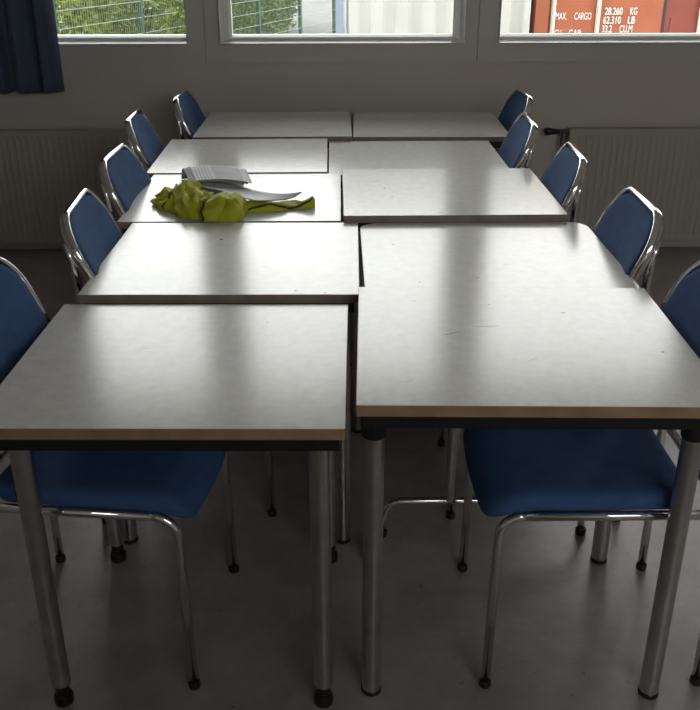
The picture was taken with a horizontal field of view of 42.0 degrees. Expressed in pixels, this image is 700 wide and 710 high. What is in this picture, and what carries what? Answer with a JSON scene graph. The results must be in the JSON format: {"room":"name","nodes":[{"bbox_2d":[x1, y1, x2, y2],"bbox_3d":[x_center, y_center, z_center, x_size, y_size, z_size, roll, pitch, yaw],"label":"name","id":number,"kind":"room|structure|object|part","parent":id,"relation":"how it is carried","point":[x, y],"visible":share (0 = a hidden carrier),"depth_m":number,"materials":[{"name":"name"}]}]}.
{"room":"break room","nodes":[
{"label":"break room","id":0,"kind":"room"},
{"bbox_2d":[0,246,699,709],"bbox_3d":[0.945,0.781,2.152,8.500,0.150,6.650,0,25,0],"label":"floor","id":1,"kind":"structure","parent":0,"point":[571,630],"depth_m":2.30,"materials":[{"name":"grey concrete"}]},
{"bbox_2d":[0,257,238,690],"bbox_3d":[-0.570,0.244,2.076,0.548,0.895,0.441,2,25,5],"label":"chair","id":2,"kind":"object","parent":1,"relation":"on","point":[153,486],"visible":0.53,"depth_m":1.95,"materials":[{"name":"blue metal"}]},
{"bbox_3d":[-0.786,-0.010,1.983,0.113,0.325,0.393,2,25,5],"label":"backrest","id":3,"kind":"part","parent":2,"relation":"part of","materials":[{"name":"blue fabric"}]},
{"bbox_3d":[-0.782,0.172,2.292,0.034,0.824,0.023,2,25,5],"label":"leg","id":4,"kind":"part","parent":2,"relation":"part of","materials":[{"name":"silver metal"}]},
{"bbox_3d":[-0.613,0.323,1.892,0.417,0.022,0.021,2,25,5],"label":"seat rail","id":5,"kind":"part","parent":2,"relation":"part of","materials":[{"name":"silver metal"}]},
{"bbox_3d":[-0.516,0.228,2.062,0.440,0.074,0.418,2,25,5],"label":"seat","id":6,"kind":"part","parent":2,"relation":"part of","materials":[{"name":"blue fabric"}]},
{"bbox_3d":[-0.373,0.529,1.958,0.068,0.452,0.025,2,25,5],"label":"leg","id":7,"kind":"part","parent":2,"relation":"part of","materials":[{"name":"silver metal"}]},
{"bbox_3d":[-0.332,0.359,2.329,0.068,0.452,0.025,2,25,5],"label":"leg","id":8,"kind":"part","parent":2,"relation":"part of","materials":[{"name":"silver metal"}]},
{"bbox_2d":[99,143,150,219],"bbox_3d":[-0.526,-0.266,3.187,0.548,0.895,0.441,0,25,0],"label":"chair","id":9,"kind":"object","parent":1,"relation":"on","point":[123,176],"visible":0.23,"depth_m":2.98,"materials":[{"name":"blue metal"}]},
{"bbox_3d":[-0.759,-0.158,3.010,0.034,0.824,0.023,0,25,0],"label":"leg","id":10,"kind":"part","parent":9,"relation":"part of","materials":[{"name":"silver metal"}]},
{"bbox_3d":[-0.744,-0.510,3.073,0.113,0.325,0.393,0,25,0],"label":"backrest","id":11,"kind":"part","parent":9,"relation":"part of","materials":[{"name":"blue fabric"}]},
{"bbox_2d":[124,108,164,170],"bbox_3d":[-0.612,-0.564,3.838,0.548,0.895,0.441,-2,25,-4],"label":"chair","id":12,"kind":"object","parent":1,"relation":"on","point":[143,139],"visible":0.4,"depth_m":3.63,"materials":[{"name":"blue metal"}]},
{"bbox_3d":[-0.830,-0.450,3.647,0.034,0.824,0.023,-2,25,-4],"label":"leg","id":13,"kind":"part","parent":12,"relation":"part of","materials":[{"name":"silver metal"}]},
{"bbox_3d":[-0.830,-0.802,3.710,0.113,0.325,0.393,-2,25,-4],"label":"backrest","id":14,"kind":"part","parent":12,"relation":"part of","materials":[{"name":"blue fabric"}]},
{"bbox_2d":[59,188,276,523],"bbox_3d":[-0.483,-0.018,2.647,0.548,0.895,0.441,-2,25,-4],"label":"chair","id":15,"kind":"object","parent":1,"relation":"on","point":[89,231],"visible":0.28,"depth_m":2.45,"materials":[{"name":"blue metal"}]},
{"bbox_3d":[-0.702,0.096,2.457,0.034,0.824,0.023,-2,25,-4],"label":"leg","id":16,"kind":"part","parent":15,"relation":"part of","materials":[{"name":"silver metal"}]},
{"bbox_3d":[-0.701,-0.257,2.520,0.113,0.325,0.393,-2,25,-4],"label":"backrest","id":17,"kind":"part","parent":15,"relation":"part of","materials":[{"name":"blue fabric"}]},
{"bbox_3d":[-0.250,0.251,2.563,0.068,0.452,0.025,-2,25,-4],"label":"leg","id":18,"kind":"part","parent":15,"relation":"part of","materials":[{"name":"silver metal"}]},
{"bbox_2d":[0,304,347,707],"bbox_3d":[-0.347,0.338,2.067,0.685,0.732,0.612,0,25,0],"label":"table","id":19,"kind":"object","parent":1,"relation":"on","point":[98,377],"visible":1,"depth_m":1.83,"materials":[{"name":"laminate"}]},
{"bbox_3d":[-0.631,0.430,1.861,0.042,0.628,0.042,0,25,0],"label":"leg","id":20,"kind":"part","parent":19,"relation":"part of","materials":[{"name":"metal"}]},
{"bbox_3d":[-0.628,0.219,2.321,0.042,0.628,0.042,0,25,0],"label":"leg","id":21,"kind":"part","parent":19,"relation":"part of","materials":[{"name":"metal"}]},
{"bbox_3d":[-0.348,0.039,1.930,0.661,0.030,0.588,0,25,0],"label":"frame","id":22,"kind":"part","parent":19,"relation":"part of","materials":[{"name":"black metal"}]},
{"bbox_3d":[-0.059,0.430,1.857,0.042,0.628,0.042,0,25,0],"label":"leg","id":23,"kind":"part","parent":19,"relation":"part of","materials":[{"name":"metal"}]},
{"bbox_3d":[-0.055,0.219,2.317,0.042,0.628,0.042,0,25,0],"label":"leg","id":24,"kind":"part","parent":19,"relation":"part of","materials":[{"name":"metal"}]},
{"bbox_2d":[173,89,205,138],"bbox_3d":[-0.511,-0.781,4.309,0.548,0.895,0.441,0,25,0],"label":"chair","id":25,"kind":"object","parent":1,"relation":"on","point":[189,115],"visible":0.28,"depth_m":4.08,"materials":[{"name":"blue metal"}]},
{"bbox_3d":[-0.744,-0.673,4.133,0.034,0.824,0.023,0,25,0],"label":"leg","id":26,"kind":"part","parent":25,"relation":"part of","materials":[{"name":"silver metal"}]},
{"bbox_3d":[-0.729,-1.026,4.196,0.113,0.325,0.393,0,25,0],"label":"backrest","id":27,"kind":"part","parent":25,"relation":"part of","materials":[{"name":"blue fabric"}]},
{"bbox_2d":[77,223,358,543],"bbox_3d":[-0.318,0.066,2.642,0.685,0.747,0.612,0,25,0],"label":"table","id":28,"kind":"object","parent":1,"relation":"on","point":[151,263],"visible":0.59,"depth_m":2.42,"materials":[{"name":"laminate"}]},
{"bbox_3d":[-0.616,0.195,2.405,0.042,0.686,0.042,0,25,0],"label":"leg","id":29,"kind":"part","parent":28,"relation":"part of","materials":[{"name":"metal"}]},
{"bbox_3d":[-0.319,-0.240,2.502,0.661,0.030,0.588,0,25,0],"label":"frame","id":30,"kind":"part","parent":28,"relation":"part of","materials":[{"name":"black metal"}]},
{"bbox_3d":[-0.021,0.195,2.403,0.042,0.686,0.042,0,25,0],"label":"leg","id":31,"kind":"part","parent":28,"relation":"part of","materials":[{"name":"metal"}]},
{"bbox_3d":[-0.020,-0.027,2.886,0.042,0.686,0.042,0,25,0],"label":"leg","id":32,"kind":"part","parent":28,"relation":"part of","materials":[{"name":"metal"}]},
{"bbox_2d":[117,174,340,234],"bbox_3d":[-0.372,-0.198,3.219,0.685,0.745,0.612,0,25,0],"label":"table","id":33,"kind":"object","parent":1,"relation":"on","point":[325,188],"visible":0.31,"depth_m":3.02,"materials":[{"name":"laminate"}]},
{"bbox_2d":[181,165,251,184],"bbox_3d":[-0.461,-0.603,3.112,0.215,0.078,0.364,-5,25,-11],"label":"folded paper","id":34,"kind":"object","parent":33,"relation":"on","point":[203,172],"visible":0.99,"depth_m":3.04,"materials":[{"name":"grey paper"}]},
{"bbox_2d":[150,179,314,222],"bbox_3d":[-0.394,-0.491,2.863,0.537,0.084,0.268,4,25,9],"label":"safety vest","id":35,"kind":"object","parent":33,"relation":"on","point":[189,200],"visible":1,"depth_m":2.87,"materials":[{"name":"fabric"}]},
{"bbox_2d":[147,138,326,178],"bbox_3d":[-0.422,-0.458,3.781,0.666,0.748,0.612,-1,25,-1],"label":"table","id":36,"kind":"object","parent":1,"relation":"on","point":[257,156],"visible":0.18,"depth_m":3.59,"materials":[{"name":"laminate"}]},
{"bbox_2d":[192,112,351,147],"bbox_3d":[-0.337,-0.721,4.347,0.685,0.754,0.612,0,25,-1],"label":"table","id":37,"kind":"object","parent":1,"relation":"on","point":[333,126],"visible":0.3,"depth_m":4.12,"materials":[{"name":"laminate"}]},
{"bbox_2d":[329,141,508,222],"bbox_3d":[0.259,-0.459,3.796,0.685,0.735,0.612,-1,25,-1],"label":"table","id":38,"kind":"object","parent":1,"relation":"on","point":[342,154],"visible":0.23,"depth_m":3.66,"materials":[{"name":"laminate"}]},
{"bbox_3d":[-0.034,-0.327,3.554,0.042,0.674,0.042,-1,25,-1],"label":"leg","id":39,"kind":"part","parent":38,"relation":"part of","materials":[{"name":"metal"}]},
{"bbox_2d":[353,112,507,152],"bbox_3d":[0.359,-0.732,4.378,0.685,0.746,0.612,0,25,0],"label":"table","id":40,"kind":"object","parent":1,"relation":"on","point":[367,126],"visible":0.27,"depth_m":4.16,"materials":[{"name":"laminate"}]},
{"bbox_3d":[0.358,-1.038,4.238,0.661,0.030,0.588,0,25,0],"label":"frame","id":41,"kind":"part","parent":40,"relation":"part of","materials":[{"name":"black metal"}]},
{"bbox_2d":[342,168,567,432],"bbox_3d":[0.319,-0.205,3.207,0.685,0.765,0.612,0,25,-1],"label":"table","id":42,"kind":"object","parent":1,"relation":"on","point":[473,195],"visible":0.49,"depth_m":2.97,"materials":[{"name":"laminate"}]},
{"bbox_3d":[0.018,-0.295,3.448,0.042,0.704,0.042,0,25,-1],"label":"leg","id":43,"kind":"part","parent":42,"relation":"part of","materials":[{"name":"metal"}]},
{"bbox_3d":[0.026,-0.073,2.965,0.042,0.704,0.042,0,25,-1],"label":"leg","id":44,"kind":"part","parent":42,"relation":"part of","materials":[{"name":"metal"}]},
{"bbox_3d":[0.318,-0.518,3.063,0.661,0.030,0.588,0,25,-1],"label":"frame","id":45,"kind":"part","parent":42,"relation":"part of","materials":[{"name":"black metal"}]},
{"bbox_2d":[360,222,639,537],"bbox_3d":[0.376,0.062,2.651,0.685,0.743,0.612,0,25,-1],"label":"table","id":46,"kind":"object","parent":1,"relation":"on","point":[489,254],"visible":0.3,"depth_m":2.49,"materials":[{"name":"laminate"}]},
{"bbox_3d":[0.274,0.139,2.403,0.025,0.580,0.025,0,25,-1],"label":"leg","id":47,"kind":"part","parent":46,"relation":"part of","materials":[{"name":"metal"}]},
{"bbox_2d":[497,87,532,167],"bbox_3d":[0.536,-0.786,4.314,0.548,0.895,0.441,-1,25,-1],"label":"chair","id":48,"kind":"object","parent":1,"relation":"on","point":[519,101],"visible":0.23,"depth_m":4.18,"materials":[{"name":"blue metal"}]},
{"bbox_3d":[0.753,-1.034,4.206,0.113,0.325,0.393,-1,25,-1],"label":"backrest","id":49,"kind":"part","parent":48,"relation":"part of","materials":[{"name":"blue fabric"}]},
{"bbox_2d":[498,112,537,167],"bbox_3d":[0.443,-0.518,3.733,0.548,0.895,0.441,1,25,2],"label":"chair","id":50,"kind":"object","parent":1,"relation":"on","point":[517,148],"visible":0.24,"depth_m":3.52,"materials":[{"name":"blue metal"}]},
{"bbox_3d":[0.670,-0.409,3.550,0.034,0.824,0.023,1,25,2],"label":"leg","id":51,"kind":"part","parent":50,"relation":"part of","materials":[{"name":"silver metal"}]},
{"bbox_2d":[356,287,699,699],"bbox_3d":[0.359,0.314,2.074,0.685,0.767,0.612,0,25,1],"label":"table","id":52,"kind":"object","parent":1,"relation":"on","point":[428,357],"visible":0.98,"depth_m":1.83,"materials":[{"name":"laminate"}]},
{"bbox_3d":[0.047,0.419,1.890,0.042,0.707,0.042,0,25,1],"label":"leg","id":53,"kind":"part","parent":52,"relation":"part of","materials":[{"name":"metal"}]},
{"bbox_3d":[0.358,-0.001,1.930,0.661,0.030,0.588,0,25,1],"label":"frame","id":54,"kind":"part","parent":52,"relation":"part of","materials":[{"name":"black metal"}]},
{"bbox_3d":[0.671,0.223,2.314,0.042,0.707,0.042,0,25,1],"label":"leg","id":55,"kind":"part","parent":52,"relation":"part of","materials":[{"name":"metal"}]},
{"bbox_3d":[0.663,0.422,1.881,0.042,0.707,0.042,0,25,1],"label":"leg","id":56,"kind":"part","parent":52,"relation":"part of","materials":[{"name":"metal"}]},
{"bbox_2d":[438,186,662,521],"bbox_3d":[0.538,-0.019,2.644,0.548,0.895,0.441,1,25,1],"label":"chair","id":57,"kind":"object","parent":1,"relation":"on","point":[630,227],"visible":0.29,"depth_m":2.45,"materials":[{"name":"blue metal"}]},
{"bbox_3d":[0.326,0.084,2.923,0.068,0.452,0.025,1,25,1],"label":"leg","id":58,"kind":"part","parent":57,"relation":"part of","materials":[{"name":"silver metal"}]},
{"bbox_3d":[0.315,0.255,2.551,0.068,0.452,0.025,1,25,1],"label":"leg","id":59,"kind":"part","parent":57,"relation":"part of","materials":[{"name":"silver metal"}]},
{"bbox_3d":[0.755,-0.263,2.525,0.113,0.325,0.393,1,25,1],"label":"backrest","id":60,"kind":"part","parent":57,"relation":"part of","materials":[{"name":"blue fabric"}]},
{"bbox_3d":[0.767,0.090,2.462,0.034,0.824,0.023,1,25,1],"label":"leg","id":61,"kind":"part","parent":57,"relation":"part of","materials":[{"name":"silver metal"}]},
{"bbox_2d":[540,142,587,222],"bbox_3d":[0.494,-0.278,3.209,0.548,0.895,0.441,1,25,3],"label":"chair","id":62,"kind":"object","parent":1,"relation":"on","point":[564,175],"visible":0.21,"depth_m":2.98,"materials":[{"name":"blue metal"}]},
{"bbox_3d":[0.711,-0.519,3.085,0.113,0.325,0.393,1,25,3],"label":"backrest","id":63,"kind":"part","parent":62,"relation":"part of","materials":[{"name":"blue fabric"}]},
{"bbox_3d":[0.717,-0.167,3.022,0.034,0.824,0.023,1,25,3],"label":"leg","id":64,"kind":"part","parent":62,"relation":"part of","materials":[{"name":"silver metal"}]},
{"bbox_2d":[457,261,699,688],"bbox_3d":[0.542,0.250,2.058,0.548,0.895,0.441,0,25,0],"label":"chair","id":65,"kind":"object","parent":1,"relation":"on","point":[523,474],"visible":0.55,"depth_m":1.96,"materials":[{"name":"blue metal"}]},
{"bbox_3d":[0.322,0.356,2.330,0.068,0.452,0.025,0,25,0],"label":"leg","id":66,"kind":"part","parent":65,"relation":"part of","materials":[{"name":"silver metal"}]},
{"bbox_3d":[0.327,0.527,1.958,0.068,0.452,0.025,0,25,0],"label":"leg","id":67,"kind":"part","parent":65,"relation":"part of","materials":[{"name":"silver metal"}]},
{"bbox_3d":[0.488,0.232,2.050,0.440,0.074,0.418,0,25,0],"label":"seat","id":68,"kind":"part","parent":65,"relation":"part of","materials":[{"name":"blue fabric"}]},
{"bbox_3d":[0.567,0.329,1.872,0.417,0.022,0.021,0,25,0],"label":"seat rail","id":69,"kind":"part","parent":65,"relation":"part of","materials":[{"name":"silver metal"}]},
{"bbox_3d":[0.774,0.185,2.256,0.034,0.824,0.023,0,25,0],"label":"leg","id":70,"kind":"part","parent":65,"relation":"part of","materials":[{"name":"silver metal"}]},
{"bbox_3d":[0.759,0.003,1.948,0.113,0.325,0.393,0,25,0],"label":"backrest","id":71,"kind":"part","parent":65,"relation":"part of","materials":[{"name":"blue fabric"}]},
{"bbox_3d":[0.778,0.355,1.885,0.034,0.824,0.023,0,25,0],"label":"leg","id":72,"kind":"part","parent":65,"relation":"part of","materials":[{"name":"silver metal"}]},
{"bbox_2d":[0,0,699,179],"bbox_3d":[0.924,-1.882,4.478,8.100,2.750,0.200,0,25,0],"label":"wall","id":73,"kind":"structure","parent":0,"point":[565,94],"depth_m":4.62,"materials":[{"name":"paint"}]},
{"bbox_2d":[0,0,64,93],"bbox_3d":[-1.776,-2.109,4.142,0.900,1.779,0.192,0,25,0],"label":"curtain","id":74,"kind":"object","parent":73,"relation":"hanging from","point":[30,59],"visible":1,"depth_m":4.37,"materials":[{"name":"blue fabric"}]},
{"bbox_2d":[0,128,129,243],"bbox_3d":[-1.920,-0.852,4.771,1.711,0.646,0.088,0,25,0],"label":"radiator","id":75,"kind":"object","parent":73,"relation":"attached to","point":[42,171],"visible":0.72,"depth_m":4.70,"materials":[{"name":"grey metal"}]},
{"bbox_2d":[0,128,125,131],"bbox_3d":[-1.943,-1.138,4.627,1.666,0.006,0.064,0,25,0],"label":"grille","id":76,"kind":"object","parent":75,"relation":"attached to","point":[110,129],"depth_m":4.61,"materials":[{"name":"grey metal"}]},
{"bbox_2d":[58,0,187,44],"bbox_3d":[-1.395,-2.204,4.319,1.183,1.425,0.276,0,25,0],"label":"window","id":77,"kind":"structure","parent":73,"relation":"in","point":[142,38],"depth_m":4.52,"materials":[{"name":"white"}]},
{"bbox_2d":[59,0,206,62],"bbox_3d":[-1.388,-2.181,4.212,1.340,1.594,0.009,0,25,0],"label":"trim","id":78,"kind":"structure","parent":73,"relation":"attached to","point":[195,50],"depth_m":4.52,"materials":[{"name":"grey paint"}]},
{"bbox_2d":[203,0,478,61],"bbox_3d":[-0.043,-2.187,4.218,1.340,1.594,0.009,0,25,0],"label":"window frame","id":79,"kind":"structure","parent":73,"relation":"attached to","point":[467,51],"depth_m":4.52,"materials":[{"name":"grey plastic"}]},
{"bbox_2d":[217,0,466,43],"bbox_3d":[-0.040,-2.209,4.325,1.203,1.425,0.276,0,25,0],"label":"window","id":80,"kind":"structure","parent":73,"relation":"in","point":[226,34],"depth_m":4.52,"materials":[{"name":"white"}]},
{"bbox_2d":[0,241,699,248],"bbox_3d":[0.928,-0.620,4.941,8.100,0.070,0.012,0,25,0],"label":"baseboard","id":81,"kind":"structure","parent":73,"relation":"attached to","point":[664,243],"depth_m":4.94,"materials":[{"name":"grey"}]},
{"bbox_2d":[477,0,699,61],"bbox_3d":[1.302,-2.193,4.223,1.340,1.594,0.009,0,25,0],"label":"window frame","id":82,"kind":"structure","parent":73,"relation":"attached to","point":[489,49],"depth_m":4.53,"materials":[{"name":"grey plastic"}]},
{"bbox_2d":[498,0,699,42],"bbox_3d":[1.332,-2.215,4.330,1.202,1.425,0.276,0,25,0],"label":"window","id":83,"kind":"structure","parent":73,"relation":"in","point":[503,37],"depth_m":4.53,"materials":[{"name":"white"}]},
{"bbox_2d":[545,127,699,240],"bbox_3d":[1.888,-0.871,4.785,1.785,0.651,0.088,0,25,0],"label":"radiator","id":84,"kind":"object","parent":73,"relation":"attached to","point":[663,163],"visible":0.73,"depth_m":4.70,"materials":[{"name":"grey metal"}]},
{"bbox_2d":[567,127,699,130],"bbox_3d":[1.947,-1.154,4.642,1.666,0.006,0.064,0,25,0],"label":"grille","id":85,"kind":"object","parent":84,"relation":"attached to","point":[568,128],"depth_m":4.62,"materials":[{"name":"grey metal"}]},
{"label":"outside","id":86,"kind":"structure","parent":0,"visible":0},
{"bbox_2d":[58,0,345,34],"bbox_3d":[-0.158,-10.754,28.073,120.000,0.200,180.000,0,25,0],"label":"ground","id":87,"kind":"structure","parent":86,"point":[310,8],"depth_m":22.47,"materials":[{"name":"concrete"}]},
{"bbox_2d":[55,0,130,34],"bbox_3d":[-4.776,-5.188,12.207,3.716,3.030,3.455,0,25,0],"label":"shrub","id":88,"kind":"object","parent":87,"relation":"on","point":[106,9],"visible":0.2,"depth_m":12.17,"materials":[{"name":"green plant"}]},
{"bbox_2d":[55,0,185,34],"bbox_3d":[-3.362,-6.123,14.028,2.892,3.177,3.571,0,25,0],"label":"shrub","id":89,"kind":"object","parent":87,"relation":"on","point":[128,14],"visible":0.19,"depth_m":13.52,"materials":[{"name":"green plant"}]},
{"bbox_3d":[-3.368,-5.741,14.176,1.478,2.350,1.827,0,25,0],"label":"stem","id":90,"kind":"part","parent":89,"relation":"part of","materials":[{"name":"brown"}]},
{"bbox_2d":[53,0,344,34],"bbox_3d":[-1.872,-5.677,14.681,0.077,2.150,17.340,8,26,17],"label":"fence","id":91,"kind":"object","parent":87,"relation":"on","point":[296,20],"visible":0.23,"depth_m":15.01,"materials":[{"name":"green"}]},
{"bbox_3d":[-3.420,-3.779,10.553,0.060,2.150,0.060,8,26,17],"label":"post","id":92,"kind":"part","parent":91,"relation":"part of","materials":[{"name":"green metal"}]},
{"bbox_3d":[-3.080,-4.254,11.323,0.012,1.870,1.860,8,26,17],"label":"wire panel","id":93,"kind":"part","parent":91,"relation":"part of","materials":[{"name":"grey"}]},
{"bbox_3d":[-2.803,-4.538,12.204,0.060,2.150,0.060,8,26,17],"label":"post","id":94,"kind":"part","parent":91,"relation":"part of","materials":[{"name":"green"}]},
{"bbox_3d":[-2.463,-5.014,12.975,0.012,1.870,1.860,8,26,17],"label":"wire panel","id":95,"kind":"part","parent":91,"relation":"part of","materials":[{"name":"grey"}]},
{"bbox_3d":[-1.845,-5.773,14.626,0.012,1.870,1.860,8,26,17],"label":"wire panel","id":96,"kind":"part","parent":91,"relation":"part of","materials":[{"name":"grey"}]},
{"bbox_3d":[-1.568,-6.058,15.508,0.060,2.150,0.060,8,26,17],"label":"post","id":97,"kind":"part","parent":91,"relation":"part of","materials":[{"name":"green"}]},
{"bbox_3d":[-1.228,-6.533,16.278,0.012,1.870,1.860,8,26,17],"label":"wire panel","id":98,"kind":"part","parent":91,"relation":"part of","materials":[{"name":"grey"}]},
{"bbox_3d":[-0.951,-6.817,17.160,0.060,2.150,0.060,8,26,17],"label":"post","id":99,"kind":"part","parent":91,"relation":"part of","materials":[{"name":"green metal"}]},
{"bbox_3d":[-0.611,-7.292,17.930,0.012,1.870,1.860,8,26,17],"label":"wire panel","id":100,"kind":"part","parent":91,"relation":"part of","materials":[{"name":"grey"}]},
{"bbox_3d":[-0.334,-7.577,18.812,0.060,2.150,0.060,8,26,17],"label":"post","id":101,"kind":"part","parent":91,"relation":"part of","materials":[{"name":"green"}]},
{"bbox_2d":[129,0,291,33],"bbox_3d":[-2.683,-7.292,16.752,3.416,3.073,3.566,0,25,0],"label":"shrub","id":102,"kind":"object","parent":87,"relation":"on","point":[281,24],"visible":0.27,"depth_m":16.90,"materials":[{"name":"green plant"}]},
{"bbox_2d":[232,0,297,32],"bbox_3d":[-1.960,-8.273,19.224,2.093,2.744,2.934,0,25,0],"label":"shrub","id":103,"kind":"object","parent":87,"relation":"on","point":[293,10],"visible":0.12,"depth_m":19.00,"materials":[{"name":"green plant"}]},
{"bbox_2d":[336,0,530,33],"bbox_3d":[0.669,-4.105,10.223,1.605,2.600,6.000,0,25,0],"label":"container","id":104,"kind":"object","parent":87,"relation":"on","point":[362,16],"visible":0.28,"depth_m":7.55,"materials":[{"name":"white metal"}]},
{"bbox_3d":[-0.090,-2.877,7.526,0.055,2.580,0.080,0,25,0],"label":"corner post","id":105,"kind":"part","parent":104,"relation":"part of","materials":[{"name":"blue metal"}]},
{"bbox_3d":[-0.122,-5.346,12.906,0.055,2.580,0.080,0,25,0],"label":"corner post","id":106,"kind":"part","parent":104,"relation":"part of","materials":[{"name":"blue metal"}]},
{"bbox_3d":[1.463,-2.883,7.532,0.050,2.580,0.080,0,25,0],"label":"corner post","id":107,"kind":"part","parent":104,"relation":"part of","materials":[{"name":"white metal"}]},
{"bbox_2d":[529,0,699,32],"bbox_3d":[2.790,-4.236,10.498,2.440,2.600,6.015,0,25,0],"label":"container","id":108,"kind":"object","parent":87,"relation":"on","point":[546,16],"visible":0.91,"depth_m":7.84,"materials":[{"name":"orange metal"}]},
{"bbox_3d":[1.643,-3.008,7.828,0.115,2.600,0.120,0,25,0],"label":"corner post","id":109,"kind":"part","parent":108,"relation":"part of","materials":[{"name":"orange metal"}]},
{"bbox_3d":[1.740,-2.988,7.783,0.070,2.500,0.050,0,25,0],"label":"lock rod","id":110,"kind":"part","parent":108,"relation":"part of","materials":[{"name":"beige metal"}]},
{"bbox_3d":[2.126,-2.989,7.784,0.070,2.500,0.050,0,25,0],"label":"lock rod","id":111,"kind":"part","parent":108,"relation":"part of","materials":[{"name":"beige metal"}]},
{"bbox_3d":[2.199,-3.015,7.828,0.985,2.340,0.069,0,25,0],"label":"door","id":112,"kind":"part","parent":108,"relation":"part of","materials":[{"name":"orange paint"}]},
{"bbox_3d":[3.308,-3.020,7.833,1.195,2.340,0.069,0,25,0],"label":"door","id":113,"kind":"part","parent":108,"relation":"part of","materials":[{"name":"red paint"}]},
{"bbox_3d":[3.011,-2.993,7.788,0.070,2.500,0.050,0,25,0],"label":"lock rod","id":114,"kind":"part","parent":108,"relation":"part of","materials":[{"name":"beige metal"}]}
]}

